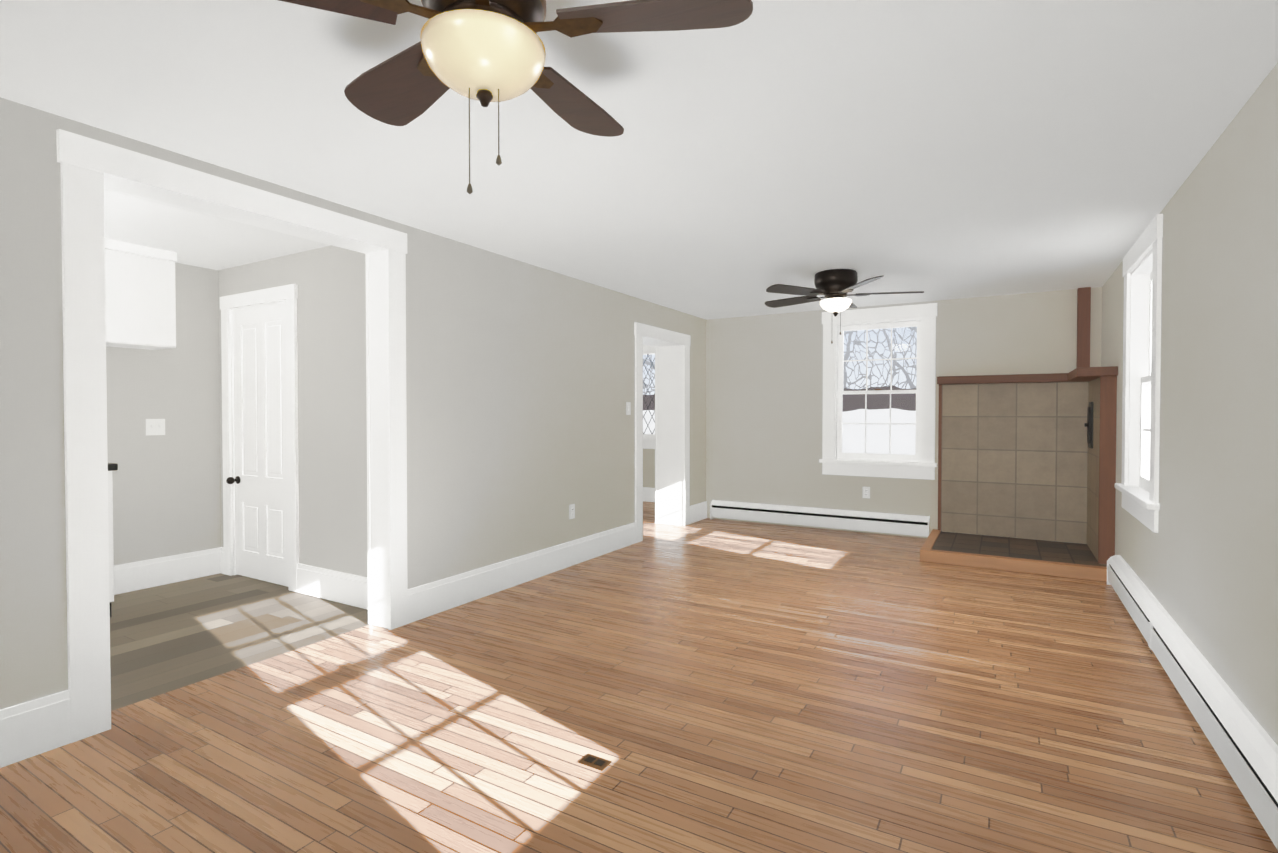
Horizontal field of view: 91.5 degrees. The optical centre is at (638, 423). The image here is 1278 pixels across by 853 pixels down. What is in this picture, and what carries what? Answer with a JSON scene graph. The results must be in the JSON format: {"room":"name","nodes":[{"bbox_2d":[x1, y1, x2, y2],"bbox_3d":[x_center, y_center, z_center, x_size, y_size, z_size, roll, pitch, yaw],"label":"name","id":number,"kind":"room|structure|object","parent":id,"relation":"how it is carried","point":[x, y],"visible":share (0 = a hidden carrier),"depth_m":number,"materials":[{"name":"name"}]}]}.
{"room":"living room","nodes":[
{"label":"living room","id":0,"kind":"room"},
{"bbox_2d":[106,263,220,564],"bbox_3d":[-2.797,-0.023,5.574,0.160,2.300,8.370,1,1,30],"label":"wall","id":1,"kind":"structure","parent":0,"point":[167,494],"depth_m":4.48,"materials":[{"name":"beige paint"}]},
{"bbox_2d":[105,249,175,349],"bbox_3d":[-3.549,-0.794,3.789,0.325,0.580,1.150,1,1,30],"label":"upper cabinet","id":2,"kind":"object","parent":1,"relation":"attached to","point":[140,296],"visible":0.27,"depth_m":4.02,"materials":[{"name":"white laminate"}]},
{"bbox_2d":[105,238,176,261],"bbox_3d":[-3.961,-1.102,3.069,0.339,0.059,2.800,1,1,30],"label":"trim","id":3,"kind":"structure","parent":1,"relation":"attached to","point":[124,247],"depth_m":4.01,"materials":[{"name":"white paint"}]},
{"bbox_2d":[146,419,164,435],"bbox_3d":[-3.395,0.026,4.378,0.016,0.116,0.116,1,1,30],"label":"light switch","id":4,"kind":"object","parent":1,"relation":"attached to","point":[155,426],"visible":1,"depth_m":4.38,"materials":[{"name":"white plastic"}]},
{"bbox_2d":[114,547,223,594],"bbox_3d":[-3.384,1.049,4.400,0.030,0.195,0.820,1,1,30],"label":"baseboard","id":5,"kind":"structure","parent":1,"relation":"attached to","point":[133,576],"depth_m":4.44,"materials":[{"name":"white paint"}]},
{"bbox_2d":[218,245,367,576],"bbox_3d":[-2.292,-0.002,4.289,2.010,2.300,0.120,1,1,30],"label":"wall","id":6,"kind":"structure","parent":0,"point":[330,281],"depth_m":4.06,"materials":[{"name":"beige paint"}]},
{"bbox_2d":[226,302,287,586],"bbox_3d":[-2.706,0.148,4.501,0.749,1.977,0.203,1,1,30],"label":"closet door","id":7,"kind":"structure","parent":6,"relation":"in","point":[260,443],"depth_m":4.49,"materials":[{"name":"white paint"}]},
{"bbox_2d":[219,284,298,591],"bbox_3d":[-2.699,0.099,4.515,0.960,2.090,0.144,1,1,30],"label":"door frame","id":8,"kind":"structure","parent":6,"relation":"attached to","point":[287,294],"depth_m":4.41,"materials":[{"name":"white paint"}]},
{"bbox_2d":[297,563,367,609],"bbox_3d":[-1.896,1.055,3.982,1.000,0.195,0.040,1,1,30],"label":"baseboard","id":9,"kind":"structure","parent":6,"relation":"attached to","point":[337,586],"depth_m":4.03,"materials":[{"name":"white paint"}]},
{"bbox_2d":[0,97,705,708],"bbox_3d":[-0.997,-0.006,4.522,0.330,2.300,8.370,1,1,30],"label":"wall","id":10,"kind":"structure","parent":0,"point":[520,383],"depth_m":3.88,"materials":[{"name":"beige paint"}]},
{"bbox_2d":[0,690,70,767],"bbox_3d":[-2.524,1.094,1.584,0.018,0.195,1.665,1,1,30],"label":"baseboard","id":11,"kind":"structure","parent":10,"relation":"attached to","point":[32,728],"depth_m":2.21,"materials":[{"name":"white paint"}]},
{"bbox_2d":[56,129,407,742],"bbox_3d":[-1.801,0.046,2.980,0.208,2.245,1.525,1,1,30],"label":"trim","id":12,"kind":"structure","parent":10,"relation":"attached to","point":[91,169],"depth_m":2.40,"materials":[{"name":"white paint"}]},
{"bbox_2d":[408,522,635,623],"bbox_3d":[-0.688,1.043,4.723,0.018,0.195,2.600,1,1,30],"label":"baseboard","id":13,"kind":"structure","parent":10,"relation":"attached to","point":[429,599],"depth_m":4.33,"materials":[{"name":"white paint"}]},
{"bbox_2d":[569,504,574,518],"bbox_3d":[-0.535,0.707,4.987,0.010,0.116,0.072,1,1,30],"label":"outlet","id":14,"kind":"object","parent":10,"relation":"attached to","point":[571,511],"visible":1,"depth_m":4.98,"materials":[{"name":"white paint"}]},
{"bbox_2d":[626,402,630,414],"bbox_3d":[-0.093,-0.135,5.723,0.016,0.116,0.072,1,1,30],"label":"light switch","id":15,"kind":"object","parent":10,"relation":"attached to","point":[628,408],"visible":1,"depth_m":5.72,"materials":[{"name":"white paint"}]},
{"bbox_2d":[634,322,690,542],"bbox_3d":[0.106,0.081,6.410,0.378,2.065,1.160,1,1,30],"label":"trim","id":16,"kind":"structure","parent":10,"relation":"attached to","point":[672,427],"depth_m":6.76,"materials":[{"name":"white paint"}]},
{"bbox_2d":[690,501,706,523],"bbox_3d":[0.665,1.006,7.036,0.018,0.195,0.480,1,1,30],"label":"baseboard","id":17,"kind":"structure","parent":10,"relation":"attached to","point":[698,512],"depth_m":7.03,"materials":[{"name":"white paint"}]},
{"bbox_2d":[0,501,1277,852],"bbox_3d":[-0.228,1.178,3.975,6.230,0.050,8.570,1,1,30],"label":"floor","id":18,"kind":"structure","parent":0,"point":[714,685],"depth_m":2.46,"materials":[{"name":"brown wood"}]},
{"bbox_2d":[108,463,117,616],"bbox_3d":[-3.526,0.700,3.544,0.637,0.920,0.700,1,1,30],"label":"base cabinet","id":19,"kind":"object","parent":18,"relation":"on","point":[112,467],"visible":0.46,"depth_m":3.67,"materials":[{"name":"white laminate"}]},
{"bbox_2d":[579,754,610,770],"bbox_3d":[-0.153,1.179,2.170,0.100,0.006,0.060,1,1,30],"label":"electrical outlet","id":20,"kind":"object","parent":18,"relation":"on","point":[596,762],"visible":1,"depth_m":2.16,"materials":[{"name":"brown metal"}]},
{"bbox_2d":[920,287,1117,581],"bbox_3d":[3.137,-0.016,5.230,1.302,2.297,1.067,1,1,30],"label":"surround","id":21,"kind":"object","parent":18,"relation":"on","point":[1030,458],"visible":0.9,"depth_m":5.52,"materials":[{"name":"tile"}]},
{"bbox_2d":[0,0,1277,319],"bbox_3d":[-0.228,-1.187,3.937,6.230,0.080,8.570,1,1,30],"label":"ceiling","id":22,"kind":"structure","parent":0,"point":[934,150],"depth_m":2.40,"materials":[{"name":"white paint"}]},
{"bbox_2d":[279,0,752,193],"bbox_3d":[-0.365,-0.825,1.521,1.205,0.566,1.187,1,1,30],"label":"fan","id":23,"kind":"object","parent":22,"relation":"hanging from","point":[485,53],"visible":1,"depth_m":1.44,"materials":[{"name":"brown wood"}]},
{"bbox_2d":[765,269,923,343],"bbox_3d":[1.542,-0.888,4.868,1.225,0.547,1.184,1,1,30],"label":"fan","id":24,"kind":"object","parent":22,"relation":"hanging from","point":[834,287],"visible":1,"depth_m":4.72,"materials":[{"name":"black metal"}]},
{"bbox_2d":[643,449,654,487],"bbox_3d":[0.149,-0.072,8.630,1.840,2.300,0.120,1,1,30],"label":"wall","id":25,"kind":"structure","parent":0,"point":[648,467],"depth_m":8.58,"materials":[{"name":"beige paint"}]},
{"bbox_2d":[643,487,654,501],"bbox_3d":[0.127,0.981,8.580,1.810,0.195,0.018,1,1,30],"label":"baseboard","id":26,"kind":"structure","parent":25,"relation":"attached to","point":[648,494],"depth_m":8.55,"materials":[{"name":"white paint"}]},
{"bbox_2d":[643,345,654,448],"bbox_3d":[0.110,-0.382,8.618,1.000,1.460,0.170,1,1,30],"label":"window","id":27,"kind":"structure","parent":25,"relation":"in","point":[648,441],"depth_m":8.58,"materials":[{"name":"white paint"}]},
{"bbox_2d":[706,287,1101,543],"bbox_3d":[2.512,-0.035,6.333,3.900,2.300,0.200,1,1,30],"label":"wall","id":28,"kind":"structure","parent":0,"point":[764,394],"depth_m":6.63,"materials":[{"name":"beige paint"}]},
{"bbox_2d":[710,500,929,536],"bbox_3d":[1.821,1.002,6.593,2.280,0.218,0.078,1,1,30],"label":"baseboard heater","id":29,"kind":"object","parent":28,"relation":"attached to","point":[903,524],"visible":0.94,"depth_m":6.50,"materials":[{"name":"white metal"}]},
{"bbox_2d":[863,487,869,497],"bbox_3d":[2.313,0.705,6.340,0.072,0.116,0.010,1,1,30],"label":"outlet","id":30,"kind":"object","parent":28,"relation":"attached to","point":[866,492],"visible":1,"depth_m":6.33,"materials":[{"name":"white paint"}]},
{"bbox_2d":[819,303,937,479],"bbox_3d":[2.441,-0.311,6.355,1.120,1.700,0.285,1,1,30],"label":"window","id":31,"kind":"structure","parent":28,"relation":"in","point":[919,464],"depth_m":6.29,"materials":[{"name":"white paint"}]},
{"bbox_2d":[1101,62,1277,744],"bbox_3d":[2.135,0.034,2.024,0.200,2.300,7.620,1,1,30],"label":"wall","id":32,"kind":"structure","parent":0,"point":[1202,563],"depth_m":2.38,"materials":[{"name":"beige paint"}]},
{"bbox_2d":[1115,214,1162,532],"bbox_3d":[3.129,-0.269,3.744,0.285,1.700,1.120,1,1,30],"label":"window","id":33,"kind":"structure","parent":32,"relation":"in","point":[1138,486],"depth_m":4.06,"materials":[{"name":"white paint"}]},
{"bbox_2d":[1107,555,1277,849],"bbox_3d":[2.081,1.072,2.223,0.078,0.218,5.080,1,1,30],"label":"baseboard heater","id":34,"kind":"object","parent":32,"relation":"attached to","point":[1243,744],"visible":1,"depth_m":2.28,"materials":[{"name":"white metal"}]},
{"label":"outside","id":35,"kind":"structure","parent":0,"visible":0},
{"bbox_2d":[643,327,916,454],"bbox_3d":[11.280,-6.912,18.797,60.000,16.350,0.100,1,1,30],"label":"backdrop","id":36,"kind":"structure","parent":35,"point":[882,431],"depth_m":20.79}
]}

